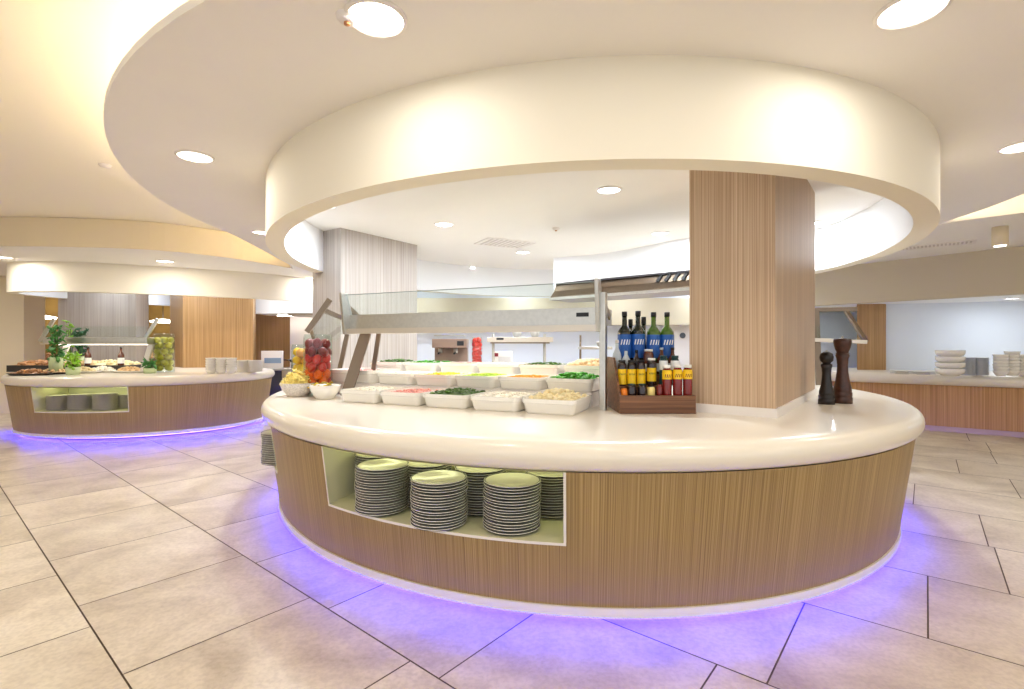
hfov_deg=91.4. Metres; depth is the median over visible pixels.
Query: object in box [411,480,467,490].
plate
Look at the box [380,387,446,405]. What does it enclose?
pan
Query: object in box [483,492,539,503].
plate
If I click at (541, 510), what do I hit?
plate
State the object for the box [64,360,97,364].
food
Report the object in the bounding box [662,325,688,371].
door
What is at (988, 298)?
soffit
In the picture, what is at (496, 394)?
food
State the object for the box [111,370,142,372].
platter
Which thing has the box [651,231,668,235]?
recessed light
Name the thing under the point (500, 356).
sign
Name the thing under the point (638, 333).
olive oil bottle
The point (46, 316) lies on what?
lamp
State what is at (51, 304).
wall
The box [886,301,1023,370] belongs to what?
wall
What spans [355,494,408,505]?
plate
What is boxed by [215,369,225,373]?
bowl
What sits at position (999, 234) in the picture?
ceiling light
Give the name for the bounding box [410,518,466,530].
plate
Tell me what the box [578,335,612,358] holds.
shelf
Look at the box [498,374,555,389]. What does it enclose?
pan
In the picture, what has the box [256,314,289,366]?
wall
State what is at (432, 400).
pan
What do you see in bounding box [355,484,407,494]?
plate
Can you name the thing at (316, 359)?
pepper
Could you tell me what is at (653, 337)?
olive oil bottle
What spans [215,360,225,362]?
bowl
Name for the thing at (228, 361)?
bowl
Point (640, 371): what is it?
sauce bottle
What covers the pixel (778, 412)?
baseboard
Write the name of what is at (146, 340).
sneeze guard
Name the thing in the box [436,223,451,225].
diffuser
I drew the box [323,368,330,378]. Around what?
pepper
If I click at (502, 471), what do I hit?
plate
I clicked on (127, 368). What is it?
food
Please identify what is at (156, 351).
lime
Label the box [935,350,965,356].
bowl
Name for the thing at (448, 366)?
pan
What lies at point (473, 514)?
plate
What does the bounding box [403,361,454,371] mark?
pan
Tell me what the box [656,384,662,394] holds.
sauce bottle
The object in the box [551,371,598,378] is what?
food
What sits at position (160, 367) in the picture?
lime
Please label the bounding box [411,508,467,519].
plate
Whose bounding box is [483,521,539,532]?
plate
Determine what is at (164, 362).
lime
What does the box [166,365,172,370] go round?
lime
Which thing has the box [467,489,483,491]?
plate
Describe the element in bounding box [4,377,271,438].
counter
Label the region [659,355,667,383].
sauce bottle
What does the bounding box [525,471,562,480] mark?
plate
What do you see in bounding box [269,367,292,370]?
countertop
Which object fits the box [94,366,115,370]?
food
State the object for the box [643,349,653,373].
sauce bottle
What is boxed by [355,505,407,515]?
plate
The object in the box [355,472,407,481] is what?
plate
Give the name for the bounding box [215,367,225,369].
bowl
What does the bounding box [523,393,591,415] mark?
pan
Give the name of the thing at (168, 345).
lime
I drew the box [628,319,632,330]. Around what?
olive oil bottle
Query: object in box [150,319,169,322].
lamp
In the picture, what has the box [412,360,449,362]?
food
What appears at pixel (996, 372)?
cup
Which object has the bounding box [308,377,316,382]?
pepper
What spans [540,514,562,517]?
plate
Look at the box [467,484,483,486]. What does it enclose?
plate
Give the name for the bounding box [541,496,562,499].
plate
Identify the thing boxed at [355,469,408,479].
plate
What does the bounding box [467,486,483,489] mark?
plate
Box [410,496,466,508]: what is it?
plate
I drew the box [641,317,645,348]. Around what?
olive oil bottle
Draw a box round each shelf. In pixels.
[487,337,552,341]
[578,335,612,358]
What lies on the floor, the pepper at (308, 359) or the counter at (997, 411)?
the counter at (997, 411)
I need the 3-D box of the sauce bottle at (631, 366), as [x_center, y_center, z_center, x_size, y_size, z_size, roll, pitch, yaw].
[0.903,0.213,3.777,0.066,0.192,0.067,0,0,0]
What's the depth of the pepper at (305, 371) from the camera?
4.87 m
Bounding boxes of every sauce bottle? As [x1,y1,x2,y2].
[84,347,91,364]
[117,347,124,364]
[613,340,620,372]
[618,360,625,385]
[620,388,627,394]
[622,349,629,373]
[627,360,635,385]
[627,383,635,394]
[633,350,639,368]
[636,360,645,385]
[638,383,646,394]
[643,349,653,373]
[647,358,655,385]
[647,385,654,394]
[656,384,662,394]
[657,347,663,373]
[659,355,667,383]
[662,365,671,394]
[668,347,674,364]
[671,355,678,385]
[672,365,682,394]
[683,365,692,394]
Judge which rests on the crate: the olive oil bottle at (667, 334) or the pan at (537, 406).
the olive oil bottle at (667, 334)
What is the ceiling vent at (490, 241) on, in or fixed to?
in the ceiling at (232, 82)
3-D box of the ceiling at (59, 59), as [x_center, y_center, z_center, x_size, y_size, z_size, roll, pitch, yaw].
[0.000,-2.000,9.750,34.000,0.100,24.500,0,0,0]
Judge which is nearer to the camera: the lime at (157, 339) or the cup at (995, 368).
the cup at (995, 368)
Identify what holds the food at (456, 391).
in the pan at (432, 400)
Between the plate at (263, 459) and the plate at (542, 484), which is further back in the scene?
the plate at (263, 459)
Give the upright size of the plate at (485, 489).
0.020 m
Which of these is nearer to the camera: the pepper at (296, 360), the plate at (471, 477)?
the plate at (471, 477)
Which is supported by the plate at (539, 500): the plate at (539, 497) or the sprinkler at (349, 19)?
the plate at (539, 497)
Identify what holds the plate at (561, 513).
on the plate at (543, 516)
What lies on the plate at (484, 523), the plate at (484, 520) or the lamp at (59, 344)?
the plate at (484, 520)
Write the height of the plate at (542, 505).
0.020 m
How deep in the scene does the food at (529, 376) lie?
4.41 m
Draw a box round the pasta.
[279,369,310,384]
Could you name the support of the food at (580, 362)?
in the pan at (594, 370)
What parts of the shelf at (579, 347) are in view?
post, shelf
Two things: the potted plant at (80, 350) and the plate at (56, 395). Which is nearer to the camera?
the plate at (56, 395)
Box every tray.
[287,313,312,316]
[434,335,465,335]
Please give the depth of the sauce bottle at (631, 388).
3.64 m
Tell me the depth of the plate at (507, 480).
2.87 m
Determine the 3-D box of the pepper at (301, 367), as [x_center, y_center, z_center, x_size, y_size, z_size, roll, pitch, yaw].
[-2.229,0.253,5.288,0.093,0.105,0.094,0,0,27]
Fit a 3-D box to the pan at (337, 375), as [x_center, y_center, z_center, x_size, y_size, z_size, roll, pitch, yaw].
[-1.533,0.319,5.196,0.600,0.130,0.500,0,0,25]
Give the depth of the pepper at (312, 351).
4.84 m
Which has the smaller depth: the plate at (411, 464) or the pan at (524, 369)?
the plate at (411, 464)
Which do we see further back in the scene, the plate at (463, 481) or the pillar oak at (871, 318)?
the pillar oak at (871, 318)
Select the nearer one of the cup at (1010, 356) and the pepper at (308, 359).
the pepper at (308, 359)
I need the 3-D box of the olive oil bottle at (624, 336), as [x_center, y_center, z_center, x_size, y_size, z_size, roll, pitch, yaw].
[0.898,-0.061,3.993,0.110,0.401,0.111,0,0,0]
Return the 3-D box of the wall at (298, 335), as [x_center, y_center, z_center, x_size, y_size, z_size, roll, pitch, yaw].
[-5.252,0.000,13.200,1.040,3.000,0.400,0,0,0]
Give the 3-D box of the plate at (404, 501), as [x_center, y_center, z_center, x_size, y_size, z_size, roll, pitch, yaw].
[-0.819,0.985,3.160,0.328,0.020,0.328,0,0,-42]
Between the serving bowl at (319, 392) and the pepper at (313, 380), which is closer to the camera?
the serving bowl at (319, 392)
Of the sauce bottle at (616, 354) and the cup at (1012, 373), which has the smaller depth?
the sauce bottle at (616, 354)
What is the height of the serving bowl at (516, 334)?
0.120 m
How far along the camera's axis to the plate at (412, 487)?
2.80 m
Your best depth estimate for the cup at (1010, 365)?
7.86 m
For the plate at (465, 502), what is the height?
0.020 m
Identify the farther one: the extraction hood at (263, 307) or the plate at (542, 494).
the extraction hood at (263, 307)
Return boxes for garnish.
[307,381,332,387]
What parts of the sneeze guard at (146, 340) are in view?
post, post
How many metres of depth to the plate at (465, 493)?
2.79 m
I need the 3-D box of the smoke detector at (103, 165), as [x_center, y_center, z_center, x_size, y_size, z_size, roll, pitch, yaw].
[-4.421,-1.940,5.432,0.120,0.020,0.120,0,0,0]
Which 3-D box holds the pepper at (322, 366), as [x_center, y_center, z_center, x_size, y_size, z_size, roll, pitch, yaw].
[-1.858,0.218,4.895,0.084,0.111,0.085,0,0,-40]
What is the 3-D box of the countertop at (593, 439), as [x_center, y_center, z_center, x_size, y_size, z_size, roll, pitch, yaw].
[0.650,0.579,6.290,6.702,0.158,7.669,0,0,0]
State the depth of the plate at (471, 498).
3.02 m
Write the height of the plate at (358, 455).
0.020 m
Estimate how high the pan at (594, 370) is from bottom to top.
0.108 m
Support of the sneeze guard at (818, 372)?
on the countertop at (593, 439)
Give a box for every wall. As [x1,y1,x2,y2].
[0,276,44,412]
[45,297,169,366]
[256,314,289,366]
[290,316,312,366]
[417,291,856,367]
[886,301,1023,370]
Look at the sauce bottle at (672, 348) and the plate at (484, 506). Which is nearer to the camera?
the plate at (484, 506)
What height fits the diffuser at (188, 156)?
0.003 m
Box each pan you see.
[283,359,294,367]
[330,367,400,383]
[340,386,406,402]
[370,361,415,370]
[377,371,434,384]
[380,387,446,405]
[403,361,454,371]
[414,372,472,386]
[423,390,490,408]
[439,362,491,372]
[455,373,511,388]
[471,391,537,411]
[477,362,527,373]
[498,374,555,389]
[519,363,567,375]
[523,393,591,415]
[546,376,598,392]
[563,365,598,374]
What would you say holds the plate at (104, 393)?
on the plate
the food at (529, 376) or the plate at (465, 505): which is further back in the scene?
the food at (529, 376)
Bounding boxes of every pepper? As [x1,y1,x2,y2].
[292,356,301,364]
[293,347,298,355]
[296,348,305,357]
[296,363,305,372]
[304,338,312,348]
[304,369,313,376]
[305,353,312,362]
[307,362,316,372]
[308,346,316,356]
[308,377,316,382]
[312,354,320,364]
[313,337,321,348]
[314,370,322,379]
[318,347,328,356]
[318,361,326,371]
[319,376,327,382]
[322,339,330,348]
[322,354,330,363]
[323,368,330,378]
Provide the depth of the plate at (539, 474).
3.06 m
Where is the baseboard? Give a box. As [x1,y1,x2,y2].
[696,389,816,417]
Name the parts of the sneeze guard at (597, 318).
bracket arm, post, post, post, bracket arm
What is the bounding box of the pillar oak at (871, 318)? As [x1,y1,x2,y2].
[857,304,885,369]
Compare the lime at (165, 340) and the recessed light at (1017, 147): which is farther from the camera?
the lime at (165, 340)
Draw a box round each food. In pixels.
[9,368,47,375]
[17,359,47,364]
[43,369,64,371]
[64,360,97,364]
[81,366,96,370]
[92,359,140,364]
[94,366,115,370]
[117,366,139,370]
[357,386,393,390]
[380,358,412,361]
[388,371,424,373]
[391,388,440,392]
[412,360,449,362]
[428,372,464,374]
[430,387,485,394]
[462,373,506,375]
[480,391,529,397]
[486,362,521,363]
[507,375,547,377]
[524,362,561,364]
[529,388,586,400]
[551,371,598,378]
[567,358,598,365]
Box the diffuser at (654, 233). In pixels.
[653,232,667,234]
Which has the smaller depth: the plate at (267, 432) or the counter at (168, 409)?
the plate at (267, 432)
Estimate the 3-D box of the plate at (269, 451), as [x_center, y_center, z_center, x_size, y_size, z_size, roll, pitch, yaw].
[-2.030,0.922,4.413,0.328,0.020,0.328,0,0,22]
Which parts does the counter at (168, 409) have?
plinth trim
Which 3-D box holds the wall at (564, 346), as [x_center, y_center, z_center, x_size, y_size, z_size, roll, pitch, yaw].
[2.800,0.000,12.400,12.400,3.000,0.160,0,0,0]
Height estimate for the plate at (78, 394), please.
0.020 m
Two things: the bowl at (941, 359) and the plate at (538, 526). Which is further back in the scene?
the bowl at (941, 359)
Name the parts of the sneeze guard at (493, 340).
post, post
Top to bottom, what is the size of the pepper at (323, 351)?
0.100 m
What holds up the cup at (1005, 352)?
on the cup at (1010, 356)
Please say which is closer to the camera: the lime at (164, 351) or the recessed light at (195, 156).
the recessed light at (195, 156)
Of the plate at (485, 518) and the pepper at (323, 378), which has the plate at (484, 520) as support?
the plate at (485, 518)
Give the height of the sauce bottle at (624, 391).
0.067 m
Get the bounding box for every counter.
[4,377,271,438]
[270,426,915,618]
[832,381,1023,437]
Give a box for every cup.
[992,354,1008,357]
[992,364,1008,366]
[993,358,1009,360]
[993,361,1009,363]
[993,367,1009,370]
[993,370,1009,375]
[1003,351,1020,354]
[1003,354,1019,357]
[1007,370,1020,375]
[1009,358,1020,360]
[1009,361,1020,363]
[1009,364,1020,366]
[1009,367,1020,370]
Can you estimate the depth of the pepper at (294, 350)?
5.31 m
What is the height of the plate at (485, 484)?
0.020 m
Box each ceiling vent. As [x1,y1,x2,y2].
[474,237,535,248]
[900,239,976,250]
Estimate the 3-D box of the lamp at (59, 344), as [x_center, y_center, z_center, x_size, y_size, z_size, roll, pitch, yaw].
[-7.256,0.000,8.900,1.510,0.010,0.120,0,0,0]
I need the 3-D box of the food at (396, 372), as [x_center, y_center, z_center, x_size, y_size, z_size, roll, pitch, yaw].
[-1.040,0.284,4.971,0.359,0.042,0.422,0,0,25]
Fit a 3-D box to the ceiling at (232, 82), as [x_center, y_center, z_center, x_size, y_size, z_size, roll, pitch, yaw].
[0.000,-1.723,9.250,34.000,0.446,25.500,0,0,0]
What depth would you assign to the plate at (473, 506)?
3.02 m
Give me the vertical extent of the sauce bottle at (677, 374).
0.240 m
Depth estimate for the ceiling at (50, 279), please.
9.57 m
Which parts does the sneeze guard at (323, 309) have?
post, post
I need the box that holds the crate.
[607,357,695,413]
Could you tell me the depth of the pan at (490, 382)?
4.40 m
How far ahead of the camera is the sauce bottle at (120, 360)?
9.12 m
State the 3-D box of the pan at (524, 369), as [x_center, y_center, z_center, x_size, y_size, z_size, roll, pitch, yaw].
[0.334,0.245,4.914,0.410,0.108,0.480,0,0,25]
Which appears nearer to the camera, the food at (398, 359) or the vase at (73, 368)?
the food at (398, 359)
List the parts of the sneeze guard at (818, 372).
post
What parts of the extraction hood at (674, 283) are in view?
rail, rail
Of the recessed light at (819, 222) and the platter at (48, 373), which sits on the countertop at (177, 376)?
the platter at (48, 373)
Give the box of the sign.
[261,351,282,367]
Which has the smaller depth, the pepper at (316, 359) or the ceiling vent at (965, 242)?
the pepper at (316, 359)
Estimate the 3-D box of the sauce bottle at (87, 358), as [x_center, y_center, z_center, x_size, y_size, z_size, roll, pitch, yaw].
[-7.759,0.212,9.150,0.102,0.333,0.102,0,0,0]
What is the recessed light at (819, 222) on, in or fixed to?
in the ceiling at (232, 82)
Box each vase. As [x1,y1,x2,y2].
[46,325,67,371]
[61,320,74,361]
[62,351,81,374]
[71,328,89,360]
[141,357,156,373]
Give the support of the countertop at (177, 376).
on the counter at (168, 409)
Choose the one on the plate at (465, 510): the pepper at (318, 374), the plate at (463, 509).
the plate at (463, 509)
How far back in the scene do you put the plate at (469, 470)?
3.09 m
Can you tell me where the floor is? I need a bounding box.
[0,413,1023,688]
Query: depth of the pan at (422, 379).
4.58 m
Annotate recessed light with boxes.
[0,256,13,258]
[155,260,174,262]
[174,149,214,162]
[251,230,264,234]
[344,0,407,37]
[434,222,453,226]
[516,251,529,253]
[596,186,621,193]
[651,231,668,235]
[815,220,833,224]
[873,0,952,29]
[997,141,1023,153]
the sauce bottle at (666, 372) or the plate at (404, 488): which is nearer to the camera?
the plate at (404, 488)
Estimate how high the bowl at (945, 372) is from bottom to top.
0.112 m
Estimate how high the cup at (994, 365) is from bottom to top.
0.090 m
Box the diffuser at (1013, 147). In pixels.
[1000,143,1023,152]
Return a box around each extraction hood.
[256,299,312,316]
[549,270,688,302]
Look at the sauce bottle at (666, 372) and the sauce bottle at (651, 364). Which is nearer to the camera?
the sauce bottle at (666, 372)
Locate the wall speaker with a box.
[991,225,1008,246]
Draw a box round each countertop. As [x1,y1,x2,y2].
[0,367,274,386]
[261,379,924,472]
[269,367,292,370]
[831,367,1023,387]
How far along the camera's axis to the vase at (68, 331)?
9.33 m
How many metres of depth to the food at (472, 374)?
4.54 m
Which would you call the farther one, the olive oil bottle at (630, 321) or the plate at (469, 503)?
the olive oil bottle at (630, 321)
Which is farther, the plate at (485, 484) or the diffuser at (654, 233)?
the diffuser at (654, 233)
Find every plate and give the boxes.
[46,394,66,396]
[67,393,91,395]
[92,392,117,394]
[261,430,271,434]
[261,449,273,452]
[261,451,274,454]
[261,457,275,460]
[261,460,275,463]
[261,462,275,465]
[354,455,370,460]
[354,482,407,492]
[355,453,380,458]
[355,465,408,473]
[355,468,407,476]
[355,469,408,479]
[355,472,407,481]
[355,475,407,484]
[355,481,407,489]
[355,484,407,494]
[355,487,408,497]
[355,490,407,500]
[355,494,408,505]
[355,497,408,507]
[355,501,407,510]
[355,502,407,513]
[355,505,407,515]
[356,458,408,471]
[356,477,408,486]
[356,492,408,502]
[407,466,451,472]
[408,465,448,470]
[409,461,444,467]
[410,470,466,485]
[410,490,466,499]
[410,491,466,502]
[410,494,466,505]
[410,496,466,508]
[410,516,466,527]
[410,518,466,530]
[411,477,466,487]
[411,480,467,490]
[411,483,467,493]
[411,486,467,496]
[411,499,467,510]
[411,502,467,513]
[411,504,467,516]
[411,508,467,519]
[411,510,467,522]
[411,513,467,524]
[455,466,501,473]
[455,469,505,475]
[467,471,505,478]
[467,478,483,481]
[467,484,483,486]
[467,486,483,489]
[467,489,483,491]
[467,491,482,494]
[467,494,483,497]
[467,497,483,499]
[467,499,482,502]
[467,502,482,504]
[467,507,482,510]
[468,481,483,483]
[468,505,482,507]
[468,510,482,512]
[468,512,483,515]
[483,481,540,491]
[483,487,540,496]
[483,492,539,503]
[483,500,539,511]
[483,504,539,514]
[483,506,540,517]
[483,508,539,520]
[483,512,540,523]
[483,515,540,526]
[483,517,539,529]
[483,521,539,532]
[483,524,539,535]
[484,472,540,488]
[484,484,540,493]
[484,489,540,499]
[484,495,540,505]
[484,498,540,508]
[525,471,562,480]
[526,471,562,477]
[540,493,562,496]
[540,501,562,504]
[540,504,562,507]
[540,509,562,512]
[540,512,562,514]
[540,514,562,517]
[541,480,562,482]
[541,483,562,485]
[541,486,562,488]
[541,488,562,490]
[541,490,562,493]
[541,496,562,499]
[541,499,562,501]
[541,507,562,509]
[890,370,912,371]
[913,371,934,372]
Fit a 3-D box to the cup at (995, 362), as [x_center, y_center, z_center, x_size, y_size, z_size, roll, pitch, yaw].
[7.758,0.305,7.933,0.200,0.090,0.200,0,0,38]
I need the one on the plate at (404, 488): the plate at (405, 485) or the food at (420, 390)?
the plate at (405, 485)
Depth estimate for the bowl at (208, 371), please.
8.57 m
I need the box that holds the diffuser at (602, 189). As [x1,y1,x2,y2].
[598,187,619,192]
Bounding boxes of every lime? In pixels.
[154,337,160,342]
[154,348,160,354]
[156,353,163,359]
[157,342,163,348]
[157,365,163,370]
[161,337,168,342]
[161,348,168,354]
[161,359,168,365]
[165,342,172,348]
[166,354,172,359]
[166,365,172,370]
[168,348,173,353]
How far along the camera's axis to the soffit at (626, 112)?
2.80 m
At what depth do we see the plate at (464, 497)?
2.79 m
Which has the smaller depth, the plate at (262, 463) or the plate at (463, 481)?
the plate at (463, 481)
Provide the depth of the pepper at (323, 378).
4.87 m
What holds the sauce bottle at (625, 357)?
on the crate
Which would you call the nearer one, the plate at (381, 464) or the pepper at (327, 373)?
the plate at (381, 464)
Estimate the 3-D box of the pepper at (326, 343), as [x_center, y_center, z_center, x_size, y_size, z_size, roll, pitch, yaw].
[-1.837,-0.003,4.942,0.092,0.107,0.082,0,0,29]
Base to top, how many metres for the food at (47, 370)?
0.124 m
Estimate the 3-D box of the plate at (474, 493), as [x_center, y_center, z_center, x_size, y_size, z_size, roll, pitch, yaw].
[-0.196,0.906,3.171,0.328,0.020,0.328,0,0,-9]
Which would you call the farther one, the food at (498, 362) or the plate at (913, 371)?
the plate at (913, 371)
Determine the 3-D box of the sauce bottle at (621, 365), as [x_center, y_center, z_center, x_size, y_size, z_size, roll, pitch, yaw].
[0.831,0.213,3.777,0.066,0.192,0.067,0,0,0]
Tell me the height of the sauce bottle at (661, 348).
0.206 m
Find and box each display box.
[6,365,47,371]
[80,364,141,369]
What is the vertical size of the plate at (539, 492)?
0.020 m
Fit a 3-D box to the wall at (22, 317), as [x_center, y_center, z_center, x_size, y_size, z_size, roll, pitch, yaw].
[-11.330,0.000,11.150,1.287,3.000,0.493,0,0,-10]
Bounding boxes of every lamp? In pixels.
[45,315,56,318]
[59,344,147,344]
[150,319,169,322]
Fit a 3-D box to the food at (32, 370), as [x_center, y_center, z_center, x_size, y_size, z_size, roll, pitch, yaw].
[-7.858,0.443,8.146,0.448,0.113,0.289,0,0,0]
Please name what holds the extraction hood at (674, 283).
attached to the column at (752, 235)
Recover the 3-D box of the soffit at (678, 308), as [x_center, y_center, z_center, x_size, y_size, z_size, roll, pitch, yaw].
[1.100,-0.795,12.170,7.200,0.650,0.360,0,0,0]
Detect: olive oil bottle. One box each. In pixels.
[617,312,631,359]
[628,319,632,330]
[631,311,644,359]
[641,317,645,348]
[646,312,660,361]
[660,312,673,360]
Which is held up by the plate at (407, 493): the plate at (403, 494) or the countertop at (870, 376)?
the plate at (403, 494)
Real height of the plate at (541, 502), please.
0.020 m
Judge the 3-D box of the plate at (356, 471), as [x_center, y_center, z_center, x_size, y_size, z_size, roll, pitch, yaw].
[-0.823,0.796,3.159,0.328,0.020,0.328,0,0,-5]
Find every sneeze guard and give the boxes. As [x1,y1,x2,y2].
[38,318,158,370]
[305,298,349,368]
[339,278,611,409]
[487,334,552,361]
[815,307,868,384]
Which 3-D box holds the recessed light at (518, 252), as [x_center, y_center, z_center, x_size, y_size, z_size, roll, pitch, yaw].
[0.178,-1.493,8.108,0.239,0.014,0.239,0,0,0]
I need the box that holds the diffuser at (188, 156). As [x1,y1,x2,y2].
[177,152,211,161]
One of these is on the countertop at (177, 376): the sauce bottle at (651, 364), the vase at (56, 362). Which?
the vase at (56, 362)
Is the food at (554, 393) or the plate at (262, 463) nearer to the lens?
the food at (554, 393)
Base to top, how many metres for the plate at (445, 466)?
0.020 m
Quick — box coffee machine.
[432,335,468,361]
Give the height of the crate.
0.400 m
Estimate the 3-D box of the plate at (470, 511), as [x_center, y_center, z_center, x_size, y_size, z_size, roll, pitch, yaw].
[-0.198,1.017,3.169,0.328,0.020,0.328,0,0,-18]
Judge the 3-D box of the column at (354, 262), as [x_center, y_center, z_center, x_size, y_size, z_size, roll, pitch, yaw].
[-2.063,-0.500,7.151,0.600,2.000,1.360,0,0,34]
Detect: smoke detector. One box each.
[98,163,111,167]
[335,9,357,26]
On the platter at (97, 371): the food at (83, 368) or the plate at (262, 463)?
the food at (83, 368)
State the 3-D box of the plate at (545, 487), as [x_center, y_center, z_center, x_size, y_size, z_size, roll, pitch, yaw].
[0.244,0.859,3.128,0.328,0.020,0.328,0,0,8]
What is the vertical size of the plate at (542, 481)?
0.020 m
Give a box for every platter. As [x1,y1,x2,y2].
[6,372,52,375]
[50,372,65,374]
[80,370,100,372]
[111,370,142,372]
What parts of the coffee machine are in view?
panel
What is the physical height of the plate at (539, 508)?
0.020 m
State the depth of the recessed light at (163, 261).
9.00 m
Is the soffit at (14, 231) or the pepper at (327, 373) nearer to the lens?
the pepper at (327, 373)
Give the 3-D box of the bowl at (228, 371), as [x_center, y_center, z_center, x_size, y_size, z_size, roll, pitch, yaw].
[-4.838,0.465,8.619,0.176,0.070,0.176,0,0,15]
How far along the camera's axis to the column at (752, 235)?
3.61 m
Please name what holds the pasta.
in the serving bowl at (291, 390)
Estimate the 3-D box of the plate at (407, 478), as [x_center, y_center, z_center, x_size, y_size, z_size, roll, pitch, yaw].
[-0.817,0.859,3.161,0.328,0.020,0.328,0,0,37]
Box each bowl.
[205,360,215,362]
[205,369,215,373]
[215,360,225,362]
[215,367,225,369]
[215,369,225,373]
[226,360,236,362]
[226,367,236,369]
[226,369,236,373]
[279,383,313,396]
[309,384,340,398]
[512,332,521,336]
[530,332,539,336]
[934,368,965,375]
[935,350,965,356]
[935,356,965,362]
[935,362,965,368]
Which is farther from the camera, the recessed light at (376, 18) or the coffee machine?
the coffee machine
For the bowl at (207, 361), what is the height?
0.070 m
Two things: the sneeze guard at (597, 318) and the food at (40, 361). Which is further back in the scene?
the food at (40, 361)
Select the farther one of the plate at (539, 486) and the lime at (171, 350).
the lime at (171, 350)
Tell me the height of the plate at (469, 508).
0.020 m
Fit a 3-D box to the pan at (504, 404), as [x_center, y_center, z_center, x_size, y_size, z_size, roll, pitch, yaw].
[-0.047,0.445,3.939,0.410,0.108,0.480,0,0,25]
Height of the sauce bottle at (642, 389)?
0.101 m
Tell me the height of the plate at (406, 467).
0.020 m
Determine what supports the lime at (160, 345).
in the glass jar
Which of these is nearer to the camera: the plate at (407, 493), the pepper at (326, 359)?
the plate at (407, 493)
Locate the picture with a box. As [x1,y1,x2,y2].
[264,358,280,362]
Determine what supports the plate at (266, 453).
on the plate
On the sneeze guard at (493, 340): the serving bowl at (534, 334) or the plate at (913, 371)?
the serving bowl at (534, 334)
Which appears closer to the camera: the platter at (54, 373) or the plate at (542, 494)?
the plate at (542, 494)
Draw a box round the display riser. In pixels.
[331,382,598,407]
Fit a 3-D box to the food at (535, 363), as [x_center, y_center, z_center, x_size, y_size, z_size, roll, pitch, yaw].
[0.335,0.190,4.913,0.359,0.042,0.420,0,0,25]
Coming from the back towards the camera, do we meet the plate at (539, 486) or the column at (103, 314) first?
the column at (103, 314)
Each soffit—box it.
[0,217,289,267]
[265,55,939,296]
[417,298,688,324]
[815,246,1023,305]
[815,294,1023,311]
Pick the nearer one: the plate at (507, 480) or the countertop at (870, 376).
the plate at (507, 480)
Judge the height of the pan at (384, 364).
0.108 m
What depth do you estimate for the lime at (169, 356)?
8.96 m
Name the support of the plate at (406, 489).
on the plate at (403, 494)
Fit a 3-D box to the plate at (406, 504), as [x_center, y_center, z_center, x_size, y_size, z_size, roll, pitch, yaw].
[-0.822,1.017,3.156,0.328,0.020,0.328,0,0,29]
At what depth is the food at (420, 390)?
4.26 m
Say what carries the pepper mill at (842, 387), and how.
on the countertop at (593, 439)
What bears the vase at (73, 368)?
on the countertop at (177, 376)
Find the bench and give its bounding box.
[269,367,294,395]
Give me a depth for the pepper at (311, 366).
4.84 m
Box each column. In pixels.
[58,292,148,363]
[170,295,255,367]
[313,228,416,368]
[689,170,814,408]
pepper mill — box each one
[818,350,834,404]
[833,336,852,403]
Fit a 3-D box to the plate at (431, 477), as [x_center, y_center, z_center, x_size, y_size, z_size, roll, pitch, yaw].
[-0.428,0.780,2.917,0.328,0.020,0.328,0,0,7]
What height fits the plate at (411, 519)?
0.020 m
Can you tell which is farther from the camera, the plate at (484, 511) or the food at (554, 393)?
the food at (554, 393)
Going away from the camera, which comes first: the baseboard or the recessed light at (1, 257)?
the baseboard
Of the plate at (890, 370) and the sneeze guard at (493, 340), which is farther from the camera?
the plate at (890, 370)
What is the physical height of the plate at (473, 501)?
0.020 m
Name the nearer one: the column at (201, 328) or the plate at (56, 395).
the plate at (56, 395)
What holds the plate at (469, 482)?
on the plate at (470, 485)
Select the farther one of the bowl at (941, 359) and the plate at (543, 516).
the bowl at (941, 359)
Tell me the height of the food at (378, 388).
0.036 m
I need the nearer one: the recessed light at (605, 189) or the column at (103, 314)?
the recessed light at (605, 189)
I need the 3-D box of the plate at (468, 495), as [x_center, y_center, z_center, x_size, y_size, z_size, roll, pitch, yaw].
[-0.200,0.922,3.167,0.328,0.020,0.328,0,0,-5]
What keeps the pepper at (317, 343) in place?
in the glass jar
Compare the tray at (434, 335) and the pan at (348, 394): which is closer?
the pan at (348, 394)
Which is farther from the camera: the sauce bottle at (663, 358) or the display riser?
the display riser
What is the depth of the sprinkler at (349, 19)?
2.26 m
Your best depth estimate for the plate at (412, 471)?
3.19 m
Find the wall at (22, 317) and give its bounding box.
[0,276,44,412]
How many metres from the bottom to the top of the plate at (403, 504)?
0.020 m
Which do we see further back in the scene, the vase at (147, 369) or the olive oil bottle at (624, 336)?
the vase at (147, 369)
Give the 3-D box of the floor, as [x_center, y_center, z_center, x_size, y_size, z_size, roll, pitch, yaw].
[0.000,1.503,9.000,36.000,0.006,30.000,0,0,0]
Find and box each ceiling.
[0,0,225,231]
[0,0,1023,277]
[6,261,312,305]

